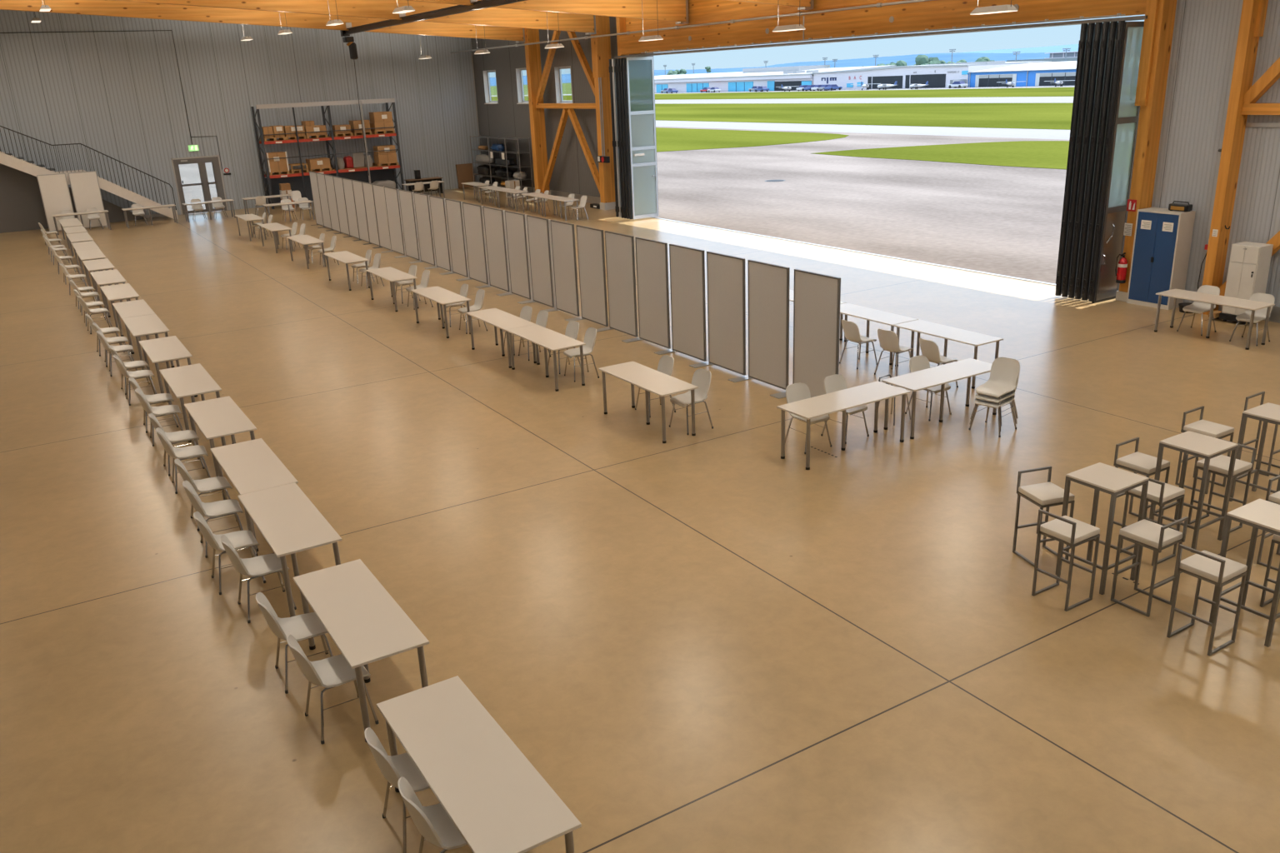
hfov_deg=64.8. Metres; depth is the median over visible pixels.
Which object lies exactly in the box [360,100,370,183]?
pole
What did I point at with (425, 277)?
shell chair
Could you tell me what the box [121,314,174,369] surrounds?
table
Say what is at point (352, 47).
chain hoist
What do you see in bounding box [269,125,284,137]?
cardboard box
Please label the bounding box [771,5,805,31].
pendant lamp
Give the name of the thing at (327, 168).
pallet
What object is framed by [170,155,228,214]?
door
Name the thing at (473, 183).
table
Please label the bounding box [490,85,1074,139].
taxiway
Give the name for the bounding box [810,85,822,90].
car
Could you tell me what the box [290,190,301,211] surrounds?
shell chair
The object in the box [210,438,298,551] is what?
table
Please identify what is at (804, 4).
roof beam
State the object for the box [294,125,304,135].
cardboard box
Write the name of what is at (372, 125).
cardboard box
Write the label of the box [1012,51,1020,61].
mast
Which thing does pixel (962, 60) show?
tree
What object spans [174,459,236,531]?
shell chair
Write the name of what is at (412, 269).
shell chair
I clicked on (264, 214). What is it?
shell chair
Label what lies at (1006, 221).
apron
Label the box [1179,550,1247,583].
seat cushion
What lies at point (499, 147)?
plastic sack
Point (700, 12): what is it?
ceiling beam
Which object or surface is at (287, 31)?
pendant lamp
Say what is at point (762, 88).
car
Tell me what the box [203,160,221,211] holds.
door leaf
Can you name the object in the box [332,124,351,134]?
cardboard box
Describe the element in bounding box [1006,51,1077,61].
terminal building
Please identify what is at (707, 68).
tree
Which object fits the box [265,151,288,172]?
cardboard box
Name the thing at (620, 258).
partition panel
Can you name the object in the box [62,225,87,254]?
table
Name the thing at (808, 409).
table
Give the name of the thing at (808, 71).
roof vent
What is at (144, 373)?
shell chair
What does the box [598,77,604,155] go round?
cable conduit
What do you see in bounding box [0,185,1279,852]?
floor
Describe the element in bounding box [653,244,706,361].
partition panel
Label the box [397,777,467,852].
shell chair
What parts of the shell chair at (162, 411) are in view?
leg, leg, seat frame, leg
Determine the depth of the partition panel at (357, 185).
34.17 m
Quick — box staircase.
[0,125,178,219]
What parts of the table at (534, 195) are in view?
leg, leg, leg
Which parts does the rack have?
panel, post, panel, panel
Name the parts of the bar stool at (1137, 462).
foot rail, rail, leg, seat frame, leg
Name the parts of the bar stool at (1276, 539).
leg, foot rail, seat frame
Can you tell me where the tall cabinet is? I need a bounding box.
[1126,207,1195,309]
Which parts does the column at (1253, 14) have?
cheek plate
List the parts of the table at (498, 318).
leg, leg, leg, leg, leg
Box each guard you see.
[266,153,270,172]
[285,151,289,170]
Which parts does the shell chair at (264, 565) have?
leg, leg, seat frame, leg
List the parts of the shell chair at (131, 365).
leg, seat frame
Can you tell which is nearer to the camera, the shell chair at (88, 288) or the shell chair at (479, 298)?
the shell chair at (479, 298)
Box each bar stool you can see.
[1012,465,1074,566]
[1031,509,1099,611]
[1110,516,1188,616]
[1113,437,1169,526]
[1120,472,1184,565]
[1166,544,1247,656]
[1175,405,1234,494]
[1187,439,1256,532]
[1240,391,1279,476]
[1256,475,1279,571]
[1260,534,1279,607]
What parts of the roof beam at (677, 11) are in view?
plate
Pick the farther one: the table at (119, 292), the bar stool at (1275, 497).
the table at (119, 292)
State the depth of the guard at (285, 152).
45.16 m
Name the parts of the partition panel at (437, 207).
foot plate, post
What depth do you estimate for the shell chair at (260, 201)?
42.84 m
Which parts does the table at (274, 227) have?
leg, leg, leg, leg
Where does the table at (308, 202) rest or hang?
on the floor
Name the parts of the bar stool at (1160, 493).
leg, rail, leg, seat frame, leg, foot rail, leg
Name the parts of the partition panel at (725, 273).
foot plate, frame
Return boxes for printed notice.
[1123,223,1132,235]
[1211,229,1218,236]
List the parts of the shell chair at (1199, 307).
leg, leg, leg, leg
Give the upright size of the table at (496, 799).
0.740 m
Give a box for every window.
[482,70,498,104]
[515,67,529,104]
[554,65,572,103]
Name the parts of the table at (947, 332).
leg, leg, leg, leg, leg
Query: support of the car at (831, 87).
on the taxiway
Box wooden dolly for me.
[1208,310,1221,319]
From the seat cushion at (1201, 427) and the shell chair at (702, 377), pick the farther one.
the shell chair at (702, 377)
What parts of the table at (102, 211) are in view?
leg, under frame, leg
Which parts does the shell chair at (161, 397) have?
leg, leg, seat frame, leg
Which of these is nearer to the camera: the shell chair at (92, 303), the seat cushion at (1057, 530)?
the seat cushion at (1057, 530)
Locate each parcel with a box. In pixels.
[477,145,488,149]
[500,180,504,186]
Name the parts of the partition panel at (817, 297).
foot plate, frame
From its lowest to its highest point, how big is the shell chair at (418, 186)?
0.834 m
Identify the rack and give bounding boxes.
[250,98,404,209]
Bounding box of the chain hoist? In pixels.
[342,36,369,175]
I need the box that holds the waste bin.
[1178,302,1194,313]
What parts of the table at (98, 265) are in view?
leg, leg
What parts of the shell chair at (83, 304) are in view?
seat frame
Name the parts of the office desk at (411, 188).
modesty panel, panel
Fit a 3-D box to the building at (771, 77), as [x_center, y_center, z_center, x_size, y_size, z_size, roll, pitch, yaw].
[26.921,-109.201,317.871,32.900,6.230,117.900,-14,22,-29]
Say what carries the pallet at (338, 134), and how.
on the rack
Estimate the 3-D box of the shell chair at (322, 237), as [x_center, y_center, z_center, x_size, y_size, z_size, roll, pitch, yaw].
[-9.839,-5.440,30.760,0.559,0.834,0.488,-13,22,-29]
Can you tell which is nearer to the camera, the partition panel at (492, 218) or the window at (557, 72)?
the partition panel at (492, 218)
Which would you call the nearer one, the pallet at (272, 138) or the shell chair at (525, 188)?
the shell chair at (525, 188)
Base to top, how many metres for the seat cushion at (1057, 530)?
0.062 m
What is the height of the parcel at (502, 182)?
0.226 m
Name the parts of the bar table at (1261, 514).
leg, foot rail, foot rail, leg, frame, foot rail, leg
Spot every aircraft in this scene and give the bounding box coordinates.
[775,84,799,91]
[850,81,880,89]
[876,80,897,89]
[909,80,928,89]
[998,79,1014,87]
[1044,78,1074,86]
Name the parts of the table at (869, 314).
leg, leg, leg, leg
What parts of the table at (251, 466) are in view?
leg, leg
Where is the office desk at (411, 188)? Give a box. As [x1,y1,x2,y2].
[404,176,443,193]
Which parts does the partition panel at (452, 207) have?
foot plate, post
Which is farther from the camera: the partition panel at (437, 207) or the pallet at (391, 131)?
the pallet at (391, 131)
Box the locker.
[1218,241,1273,324]
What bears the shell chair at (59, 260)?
on the floor
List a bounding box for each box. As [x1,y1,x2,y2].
[261,126,274,138]
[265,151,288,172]
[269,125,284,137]
[279,183,290,190]
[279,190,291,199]
[283,125,295,136]
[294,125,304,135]
[300,120,314,126]
[304,125,326,135]
[305,157,330,169]
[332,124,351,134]
[348,120,370,132]
[369,111,392,122]
[370,121,394,131]
[372,145,395,154]
[373,153,397,163]
[505,180,520,196]
[590,203,599,209]
[597,155,609,163]
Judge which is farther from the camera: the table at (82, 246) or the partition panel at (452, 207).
the table at (82, 246)
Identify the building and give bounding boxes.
[654,65,896,93]
[812,60,1051,89]
[968,60,1076,87]
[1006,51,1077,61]
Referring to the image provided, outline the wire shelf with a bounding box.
[469,135,533,194]
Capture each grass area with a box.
[491,87,1074,100]
[655,102,1073,129]
[655,127,849,152]
[812,140,1069,169]
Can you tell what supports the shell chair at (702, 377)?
on the floor
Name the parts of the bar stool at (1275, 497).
leg, foot rail, rail, leg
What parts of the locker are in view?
door, drawer, door, drawer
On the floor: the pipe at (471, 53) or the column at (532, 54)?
the column at (532, 54)
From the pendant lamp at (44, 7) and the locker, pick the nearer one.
the locker
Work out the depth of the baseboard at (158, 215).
44.12 m
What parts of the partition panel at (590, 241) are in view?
foot plate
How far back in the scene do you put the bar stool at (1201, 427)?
12.03 m
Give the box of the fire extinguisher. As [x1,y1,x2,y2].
[1115,252,1127,283]
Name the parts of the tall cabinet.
door, door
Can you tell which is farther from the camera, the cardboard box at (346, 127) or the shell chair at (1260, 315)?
the cardboard box at (346, 127)
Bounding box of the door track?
[614,15,1147,58]
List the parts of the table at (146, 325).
leg, leg, leg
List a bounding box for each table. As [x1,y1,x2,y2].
[51,210,111,234]
[58,218,83,245]
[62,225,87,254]
[65,232,93,264]
[71,240,103,272]
[75,248,106,285]
[82,258,116,297]
[90,269,129,313]
[100,283,139,329]
[111,299,155,350]
[121,204,177,228]
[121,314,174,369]
[139,335,197,403]
[159,363,221,442]
[181,199,235,222]
[184,395,256,476]
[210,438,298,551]
[235,214,266,241]
[237,482,342,617]
[241,194,293,214]
[258,222,293,253]
[263,200,314,223]
[286,235,326,269]
[292,559,429,743]
[323,250,369,290]
[365,266,418,311]
[376,675,581,852]
[401,180,444,197]
[410,286,471,338]
[461,181,490,202]
[465,308,536,368]
[479,185,509,207]
[496,188,529,211]
[505,324,585,391]
[520,192,554,216]
[541,195,579,220]
[598,361,698,443]
[776,381,910,469]
[789,290,846,340]
[840,303,918,364]
[881,358,996,439]
[893,319,1003,389]
[1055,462,1149,594]
[1149,430,1238,553]
[1154,289,1274,349]
[1209,499,1279,647]
[1229,402,1279,501]
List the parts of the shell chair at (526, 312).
leg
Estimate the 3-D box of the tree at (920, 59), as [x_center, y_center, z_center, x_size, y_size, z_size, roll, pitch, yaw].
[78.922,-98.130,277.241,8.106,7.699,8.524,-14,22,-29]
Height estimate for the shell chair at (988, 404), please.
0.838 m
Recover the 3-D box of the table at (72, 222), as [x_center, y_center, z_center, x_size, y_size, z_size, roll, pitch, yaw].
[-20.934,-7.161,37.232,0.630,0.740,2.750,-14,22,-29]
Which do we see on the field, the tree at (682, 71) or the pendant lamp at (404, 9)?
the tree at (682, 71)
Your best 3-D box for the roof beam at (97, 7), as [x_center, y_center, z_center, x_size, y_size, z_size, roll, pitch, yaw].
[-17.420,-14.963,35.527,29.210,3.209,0.320,-14,22,-29]
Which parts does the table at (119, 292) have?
leg, leg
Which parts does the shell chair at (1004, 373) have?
leg, leg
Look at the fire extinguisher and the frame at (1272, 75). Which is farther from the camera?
the fire extinguisher
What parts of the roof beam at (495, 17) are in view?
plate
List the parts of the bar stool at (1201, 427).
leg, foot rail, rail, leg, leg, seat frame, leg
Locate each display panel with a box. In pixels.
[36,173,74,231]
[68,170,107,228]
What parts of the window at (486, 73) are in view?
frame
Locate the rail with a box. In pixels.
[340,0,526,36]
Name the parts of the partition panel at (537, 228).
foot plate, post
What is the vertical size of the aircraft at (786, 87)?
1.798 m
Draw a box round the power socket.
[1197,239,1209,289]
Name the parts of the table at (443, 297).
leg, leg, leg, leg, leg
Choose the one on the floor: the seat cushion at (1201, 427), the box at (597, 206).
the box at (597, 206)
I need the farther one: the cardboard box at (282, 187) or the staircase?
the cardboard box at (282, 187)
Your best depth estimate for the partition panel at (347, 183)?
35.09 m
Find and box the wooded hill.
[490,52,1049,85]
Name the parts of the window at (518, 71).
frame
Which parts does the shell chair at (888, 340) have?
leg, leg, seat frame, leg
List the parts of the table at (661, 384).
leg, leg, leg, leg, leg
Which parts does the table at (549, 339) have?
leg, leg, leg, leg, leg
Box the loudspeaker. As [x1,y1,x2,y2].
[414,170,420,179]
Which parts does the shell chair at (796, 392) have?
leg, seat frame, leg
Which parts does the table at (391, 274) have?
leg, leg, leg, leg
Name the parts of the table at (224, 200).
leg, leg, under frame, leg, leg, leg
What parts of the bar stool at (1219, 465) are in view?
leg, foot rail, leg, seat frame, foot rail, rail, leg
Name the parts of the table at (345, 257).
leg, leg, leg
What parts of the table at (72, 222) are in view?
leg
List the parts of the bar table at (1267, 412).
leg, foot rail, foot rail, leg, frame, foot rail, leg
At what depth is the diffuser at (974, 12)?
19.49 m
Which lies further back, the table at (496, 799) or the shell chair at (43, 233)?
the shell chair at (43, 233)
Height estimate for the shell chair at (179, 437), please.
0.838 m
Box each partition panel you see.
[309,170,324,228]
[316,172,332,230]
[324,174,340,234]
[333,175,349,237]
[342,178,359,240]
[351,180,369,244]
[361,181,380,248]
[372,184,390,249]
[380,185,404,254]
[394,189,419,259]
[409,191,434,265]
[423,195,450,271]
[439,198,468,277]
[455,201,488,284]
[475,205,509,291]
[495,210,530,299]
[517,215,554,307]
[540,219,579,316]
[564,225,608,326]
[596,230,637,337]
[621,236,670,349]
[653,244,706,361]
[689,251,745,374]
[727,260,789,389]
[770,269,840,399]
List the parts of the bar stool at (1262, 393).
leg, foot rail, rail, leg, leg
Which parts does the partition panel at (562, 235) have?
foot plate, post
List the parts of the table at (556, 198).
leg, leg, leg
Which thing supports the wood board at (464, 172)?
on the floor
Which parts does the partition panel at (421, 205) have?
foot plate, post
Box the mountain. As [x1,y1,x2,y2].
[965,44,1078,53]
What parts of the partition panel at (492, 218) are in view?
foot plate, post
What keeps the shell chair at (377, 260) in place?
on the floor
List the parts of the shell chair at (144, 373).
leg, leg, seat frame, leg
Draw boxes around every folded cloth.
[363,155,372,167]
[513,171,526,179]
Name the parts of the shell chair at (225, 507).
leg, leg, seat frame, leg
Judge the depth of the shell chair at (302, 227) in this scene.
33.31 m
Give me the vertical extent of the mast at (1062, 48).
7.350 m
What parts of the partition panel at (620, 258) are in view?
foot plate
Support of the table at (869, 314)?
on the floor
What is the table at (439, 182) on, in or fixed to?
on the floor
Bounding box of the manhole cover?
[765,180,784,181]
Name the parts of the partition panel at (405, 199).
post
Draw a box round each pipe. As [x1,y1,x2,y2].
[450,0,934,53]
[470,53,483,177]
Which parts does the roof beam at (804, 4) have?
plate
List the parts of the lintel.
joint plate, bolt plate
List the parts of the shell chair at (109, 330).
leg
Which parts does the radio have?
carry handle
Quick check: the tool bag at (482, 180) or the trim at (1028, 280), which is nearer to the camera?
the trim at (1028, 280)
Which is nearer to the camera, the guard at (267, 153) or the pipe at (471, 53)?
the guard at (267, 153)
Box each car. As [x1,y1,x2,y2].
[660,88,669,93]
[665,88,678,93]
[700,87,712,92]
[707,87,720,92]
[748,85,759,91]
[754,85,769,91]
[796,85,807,90]
[803,85,814,90]
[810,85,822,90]
[818,84,834,90]
[824,84,842,90]
[947,80,968,88]
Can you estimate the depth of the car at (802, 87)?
256.93 m
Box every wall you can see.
[0,10,482,214]
[0,163,146,233]
[470,16,658,197]
[1151,0,1279,309]
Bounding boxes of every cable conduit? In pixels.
[0,30,222,169]
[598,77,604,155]
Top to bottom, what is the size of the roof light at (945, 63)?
0.700 m
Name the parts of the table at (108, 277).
leg, leg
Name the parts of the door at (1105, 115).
pull handle, kick panel, glass pane, glass pane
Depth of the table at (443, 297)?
21.47 m
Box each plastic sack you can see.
[336,157,344,169]
[343,155,354,168]
[372,180,395,188]
[490,143,504,151]
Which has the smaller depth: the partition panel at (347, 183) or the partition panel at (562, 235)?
the partition panel at (562, 235)
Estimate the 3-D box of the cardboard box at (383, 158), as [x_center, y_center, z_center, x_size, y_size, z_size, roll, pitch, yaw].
[-12.054,-12.709,47.796,0.880,0.401,0.724,-14,22,-29]
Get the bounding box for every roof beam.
[0,0,524,42]
[112,0,596,34]
[404,0,688,24]
[728,0,813,9]
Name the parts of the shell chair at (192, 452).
leg, leg, seat frame, leg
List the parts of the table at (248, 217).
leg, leg, leg, leg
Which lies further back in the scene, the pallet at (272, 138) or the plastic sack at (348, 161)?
the plastic sack at (348, 161)
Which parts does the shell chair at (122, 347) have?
leg, leg, seat frame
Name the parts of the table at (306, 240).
leg, leg, leg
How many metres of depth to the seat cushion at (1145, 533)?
9.37 m
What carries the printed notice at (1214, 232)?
attached to the column at (1253, 14)
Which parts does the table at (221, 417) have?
leg, leg, leg, leg, leg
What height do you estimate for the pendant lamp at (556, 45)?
1.974 m
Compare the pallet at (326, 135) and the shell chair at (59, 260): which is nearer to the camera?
the shell chair at (59, 260)
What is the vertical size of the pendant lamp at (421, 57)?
1.894 m
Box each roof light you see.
[925,63,955,64]
[955,60,1004,64]
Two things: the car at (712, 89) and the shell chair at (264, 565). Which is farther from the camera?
the car at (712, 89)
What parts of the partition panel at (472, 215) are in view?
foot plate, post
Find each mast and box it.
[949,49,955,63]
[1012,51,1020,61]
[1062,48,1070,61]
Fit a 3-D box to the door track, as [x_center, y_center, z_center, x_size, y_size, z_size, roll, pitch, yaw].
[4.717,-10.763,28.308,0.520,0.060,20.600,-14,22,-29]
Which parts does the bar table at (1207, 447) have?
leg, foot rail, foot rail, leg, frame, leg, foot rail, foot rail, leg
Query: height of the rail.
0.469 m
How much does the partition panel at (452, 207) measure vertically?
2.040 m
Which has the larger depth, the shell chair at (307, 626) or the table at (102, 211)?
the table at (102, 211)
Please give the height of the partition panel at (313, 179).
2.040 m
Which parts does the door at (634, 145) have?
pull plate, glass pane, glass pane, glass pane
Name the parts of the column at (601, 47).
cheek plate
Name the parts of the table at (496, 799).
leg, leg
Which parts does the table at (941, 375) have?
leg, leg, leg, leg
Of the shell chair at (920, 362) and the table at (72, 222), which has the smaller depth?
the shell chair at (920, 362)
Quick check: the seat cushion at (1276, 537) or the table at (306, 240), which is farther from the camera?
the table at (306, 240)
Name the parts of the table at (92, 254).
leg, leg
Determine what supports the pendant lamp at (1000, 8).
hanging from the ceiling
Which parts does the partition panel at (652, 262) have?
foot plate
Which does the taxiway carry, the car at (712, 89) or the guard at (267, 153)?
the car at (712, 89)
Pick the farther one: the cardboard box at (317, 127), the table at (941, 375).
the cardboard box at (317, 127)
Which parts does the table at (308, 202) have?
leg, leg, under frame, leg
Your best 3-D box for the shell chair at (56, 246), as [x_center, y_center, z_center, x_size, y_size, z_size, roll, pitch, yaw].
[-19.211,-5.876,33.158,0.559,0.834,0.488,-12,21,-27]
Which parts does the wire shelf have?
post, post, post, post, post, post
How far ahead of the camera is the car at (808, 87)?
254.90 m
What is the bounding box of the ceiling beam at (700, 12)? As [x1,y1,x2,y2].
[625,0,941,34]
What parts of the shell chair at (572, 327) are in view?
leg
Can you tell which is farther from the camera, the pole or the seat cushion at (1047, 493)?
the pole
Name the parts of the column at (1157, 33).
cheek plate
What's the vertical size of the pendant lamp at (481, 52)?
1.924 m
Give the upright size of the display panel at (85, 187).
2.240 m
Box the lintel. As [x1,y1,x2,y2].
[619,0,1146,54]
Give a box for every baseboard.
[140,211,178,218]
[520,185,600,204]
[1218,305,1279,323]
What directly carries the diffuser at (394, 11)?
attached to the pendant lamp at (404, 9)
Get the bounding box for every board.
[352,152,364,167]
[455,163,474,188]
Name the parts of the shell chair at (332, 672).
leg, leg, seat frame, leg, leg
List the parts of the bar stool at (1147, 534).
leg, foot rail, leg, seat frame, leg, foot rail, rail, leg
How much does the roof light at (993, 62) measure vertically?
0.800 m
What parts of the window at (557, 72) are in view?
frame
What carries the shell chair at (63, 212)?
on the floor
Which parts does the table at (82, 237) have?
leg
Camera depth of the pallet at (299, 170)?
45.71 m
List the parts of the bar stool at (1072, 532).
leg, foot rail, rail, leg, seat frame, leg, foot rail, leg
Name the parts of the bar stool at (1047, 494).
leg, foot rail, rail, leg, leg, seat frame, foot rail, leg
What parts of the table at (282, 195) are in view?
leg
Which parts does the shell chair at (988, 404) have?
leg, leg, leg, leg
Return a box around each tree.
[666,70,677,74]
[675,69,686,74]
[705,66,710,72]
[876,63,889,65]
[890,60,907,65]
[913,55,940,65]
[946,59,966,63]
[975,56,994,61]
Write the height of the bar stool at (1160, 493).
0.922 m
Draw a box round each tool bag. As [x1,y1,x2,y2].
[476,165,495,174]
[479,176,495,184]
[495,167,513,177]
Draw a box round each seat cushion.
[1018,481,1074,505]
[1040,515,1099,544]
[1115,451,1169,474]
[1119,519,1182,549]
[1128,480,1184,502]
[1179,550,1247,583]
[1183,420,1234,438]
[1196,455,1252,475]
[1268,490,1279,504]
[1272,534,1279,541]
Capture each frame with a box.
[535,30,599,193]
[1219,57,1279,295]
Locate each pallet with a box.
[260,136,285,141]
[265,170,289,174]
[285,135,306,139]
[289,168,309,173]
[305,134,327,138]
[305,167,331,171]
[330,132,353,136]
[352,131,372,135]
[370,130,394,134]
[372,162,398,166]
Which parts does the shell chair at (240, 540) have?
leg, leg, seat frame, leg, leg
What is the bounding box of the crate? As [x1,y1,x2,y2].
[288,162,308,170]
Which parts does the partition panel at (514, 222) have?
foot plate, post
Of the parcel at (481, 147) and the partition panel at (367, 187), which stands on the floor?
the partition panel at (367, 187)
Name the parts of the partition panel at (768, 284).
foot plate, frame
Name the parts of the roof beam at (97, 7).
plate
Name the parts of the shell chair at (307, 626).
leg, leg, seat frame, leg, leg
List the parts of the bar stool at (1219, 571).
leg, foot rail, leg, rail, seat frame, leg, foot rail, leg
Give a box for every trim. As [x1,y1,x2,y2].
[652,216,1055,285]
[1245,122,1279,127]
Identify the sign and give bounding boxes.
[187,145,199,151]
[1126,199,1136,211]
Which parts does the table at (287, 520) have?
leg, leg, leg, leg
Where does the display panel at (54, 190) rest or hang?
on the floor
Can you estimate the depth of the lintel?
25.81 m
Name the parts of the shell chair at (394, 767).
leg, leg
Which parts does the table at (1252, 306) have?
leg, leg, under frame, leg, leg, leg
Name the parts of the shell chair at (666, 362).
leg, leg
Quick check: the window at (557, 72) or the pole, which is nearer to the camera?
the window at (557, 72)
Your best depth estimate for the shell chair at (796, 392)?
14.02 m
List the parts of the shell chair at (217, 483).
leg, seat frame, leg, leg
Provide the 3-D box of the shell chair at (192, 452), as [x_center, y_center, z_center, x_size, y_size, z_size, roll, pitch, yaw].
[-6.074,0.393,13.459,0.559,0.838,0.492,-12,21,-26]
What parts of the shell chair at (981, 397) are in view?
leg, leg, leg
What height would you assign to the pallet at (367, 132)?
0.122 m
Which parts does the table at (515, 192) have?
leg, leg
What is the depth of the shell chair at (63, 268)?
27.31 m
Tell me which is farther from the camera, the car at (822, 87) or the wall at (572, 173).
the car at (822, 87)
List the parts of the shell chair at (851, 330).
leg, leg, seat frame, leg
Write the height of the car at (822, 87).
1.400 m
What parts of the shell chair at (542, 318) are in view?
leg, leg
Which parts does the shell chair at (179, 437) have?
leg, leg, seat frame, leg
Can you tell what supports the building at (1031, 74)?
on the field
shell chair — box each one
[38,222,59,246]
[40,230,64,254]
[42,235,67,261]
[45,238,69,264]
[49,245,75,274]
[55,254,84,284]
[59,263,89,294]
[60,210,74,231]
[66,275,98,309]
[70,280,100,315]
[73,289,107,326]
[76,295,112,334]
[85,314,124,356]
[86,207,103,229]
[92,322,132,367]
[95,330,137,376]
[108,345,151,394]
[112,355,156,405]
[129,377,178,433]
[131,203,148,225]
[135,388,183,446]
[148,413,204,476]
[155,427,210,494]
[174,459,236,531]
[182,480,243,558]
[190,199,206,219]
[193,511,265,594]
[211,196,227,218]
[220,535,296,623]
[251,212,268,238]
[255,195,267,215]
[255,592,333,694]
[257,215,273,238]
[280,199,297,221]
[280,222,300,249]
[286,635,379,744]
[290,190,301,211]
[290,223,305,251]
[298,197,313,219]
[307,233,325,263]
[317,235,339,266]
[350,249,374,284]
[359,253,384,289]
[364,727,429,852]
[394,265,420,304]
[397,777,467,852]
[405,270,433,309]
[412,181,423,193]
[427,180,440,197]
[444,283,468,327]
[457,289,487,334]
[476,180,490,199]
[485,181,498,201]
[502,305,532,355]
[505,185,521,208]
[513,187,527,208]
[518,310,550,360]
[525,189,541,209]
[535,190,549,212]
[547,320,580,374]
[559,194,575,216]
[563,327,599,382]
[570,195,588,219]
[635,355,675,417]
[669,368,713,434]
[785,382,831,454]
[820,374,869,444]
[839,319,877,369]
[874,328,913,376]
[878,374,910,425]
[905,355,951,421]
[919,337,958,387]
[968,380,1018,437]
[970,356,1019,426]
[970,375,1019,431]
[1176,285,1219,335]
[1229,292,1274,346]
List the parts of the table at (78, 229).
leg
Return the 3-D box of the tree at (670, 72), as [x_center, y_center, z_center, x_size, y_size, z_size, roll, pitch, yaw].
[12.389,-131.703,383.306,4.832,7.039,6.006,-14,22,-29]
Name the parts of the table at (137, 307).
leg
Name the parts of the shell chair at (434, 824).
leg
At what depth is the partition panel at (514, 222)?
24.23 m
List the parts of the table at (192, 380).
leg, leg, leg, leg, leg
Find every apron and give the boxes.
[178,162,219,214]
[654,126,1069,284]
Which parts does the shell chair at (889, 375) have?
handle, leg, leg, leg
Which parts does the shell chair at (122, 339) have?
leg, seat frame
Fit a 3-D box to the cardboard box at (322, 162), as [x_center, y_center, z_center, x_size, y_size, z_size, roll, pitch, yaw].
[-14.742,-12.068,46.242,0.900,0.421,0.728,-14,22,-29]
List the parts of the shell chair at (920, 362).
leg, leg, seat frame, leg, leg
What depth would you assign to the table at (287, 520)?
10.47 m
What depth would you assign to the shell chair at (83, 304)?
22.69 m
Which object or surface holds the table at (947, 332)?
on the floor
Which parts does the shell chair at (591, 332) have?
leg, leg, seat frame, leg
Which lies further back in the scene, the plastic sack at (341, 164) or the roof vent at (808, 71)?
the roof vent at (808, 71)
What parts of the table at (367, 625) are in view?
leg, leg, leg, leg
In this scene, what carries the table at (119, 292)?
on the floor
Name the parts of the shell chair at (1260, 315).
leg, leg, leg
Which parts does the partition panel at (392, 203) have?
post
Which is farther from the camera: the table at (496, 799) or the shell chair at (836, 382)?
the shell chair at (836, 382)
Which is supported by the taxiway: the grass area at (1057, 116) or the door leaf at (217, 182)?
the grass area at (1057, 116)
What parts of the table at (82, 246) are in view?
leg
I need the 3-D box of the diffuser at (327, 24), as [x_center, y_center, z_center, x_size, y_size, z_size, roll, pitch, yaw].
[-9.202,-12.123,30.427,0.276,0.012,0.896,-14,22,-29]
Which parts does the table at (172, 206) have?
leg, leg, under frame, leg, leg, leg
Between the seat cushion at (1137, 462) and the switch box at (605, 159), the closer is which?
the seat cushion at (1137, 462)
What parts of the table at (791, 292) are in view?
leg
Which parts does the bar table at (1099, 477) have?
leg, foot rail, foot rail, leg, frame, leg, foot rail, foot rail, leg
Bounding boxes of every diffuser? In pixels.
[39,9,50,11]
[325,23,343,25]
[392,10,414,13]
[773,29,804,31]
[970,10,1016,14]
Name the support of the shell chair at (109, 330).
on the floor
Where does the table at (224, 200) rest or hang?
on the floor
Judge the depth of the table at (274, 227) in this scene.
33.48 m
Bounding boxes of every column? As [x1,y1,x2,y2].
[524,28,550,199]
[590,15,615,209]
[615,16,631,111]
[1115,0,1177,302]
[1200,0,1268,314]
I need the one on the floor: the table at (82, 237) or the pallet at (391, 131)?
the table at (82, 237)
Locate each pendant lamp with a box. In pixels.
[30,11,40,22]
[39,1,51,11]
[240,24,252,40]
[277,14,292,34]
[325,0,343,25]
[391,0,414,13]
[418,35,431,59]
[474,25,489,54]
[544,14,564,48]
[638,0,663,41]
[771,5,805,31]
[970,0,1018,14]
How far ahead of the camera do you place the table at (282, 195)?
43.31 m
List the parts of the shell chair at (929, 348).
seat frame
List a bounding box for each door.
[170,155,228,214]
[608,56,658,219]
[1055,20,1144,303]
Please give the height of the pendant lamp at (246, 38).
1.520 m
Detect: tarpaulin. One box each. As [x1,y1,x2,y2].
[475,154,494,163]
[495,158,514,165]
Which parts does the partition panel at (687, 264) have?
foot plate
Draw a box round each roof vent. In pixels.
[783,70,792,74]
[792,70,804,73]
[805,70,819,73]
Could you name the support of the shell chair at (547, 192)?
on the floor
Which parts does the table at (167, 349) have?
leg, leg, leg, leg, leg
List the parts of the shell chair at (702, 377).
leg, leg, seat frame, leg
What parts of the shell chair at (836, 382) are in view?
leg, leg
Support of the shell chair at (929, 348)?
on the floor
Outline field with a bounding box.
[490,82,571,95]
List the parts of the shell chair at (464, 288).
leg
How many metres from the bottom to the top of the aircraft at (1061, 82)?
1.595 m
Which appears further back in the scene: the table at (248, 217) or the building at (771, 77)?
the building at (771, 77)
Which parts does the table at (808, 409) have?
leg, leg, leg, leg, leg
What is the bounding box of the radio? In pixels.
[1168,200,1192,212]
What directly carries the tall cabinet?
on the floor

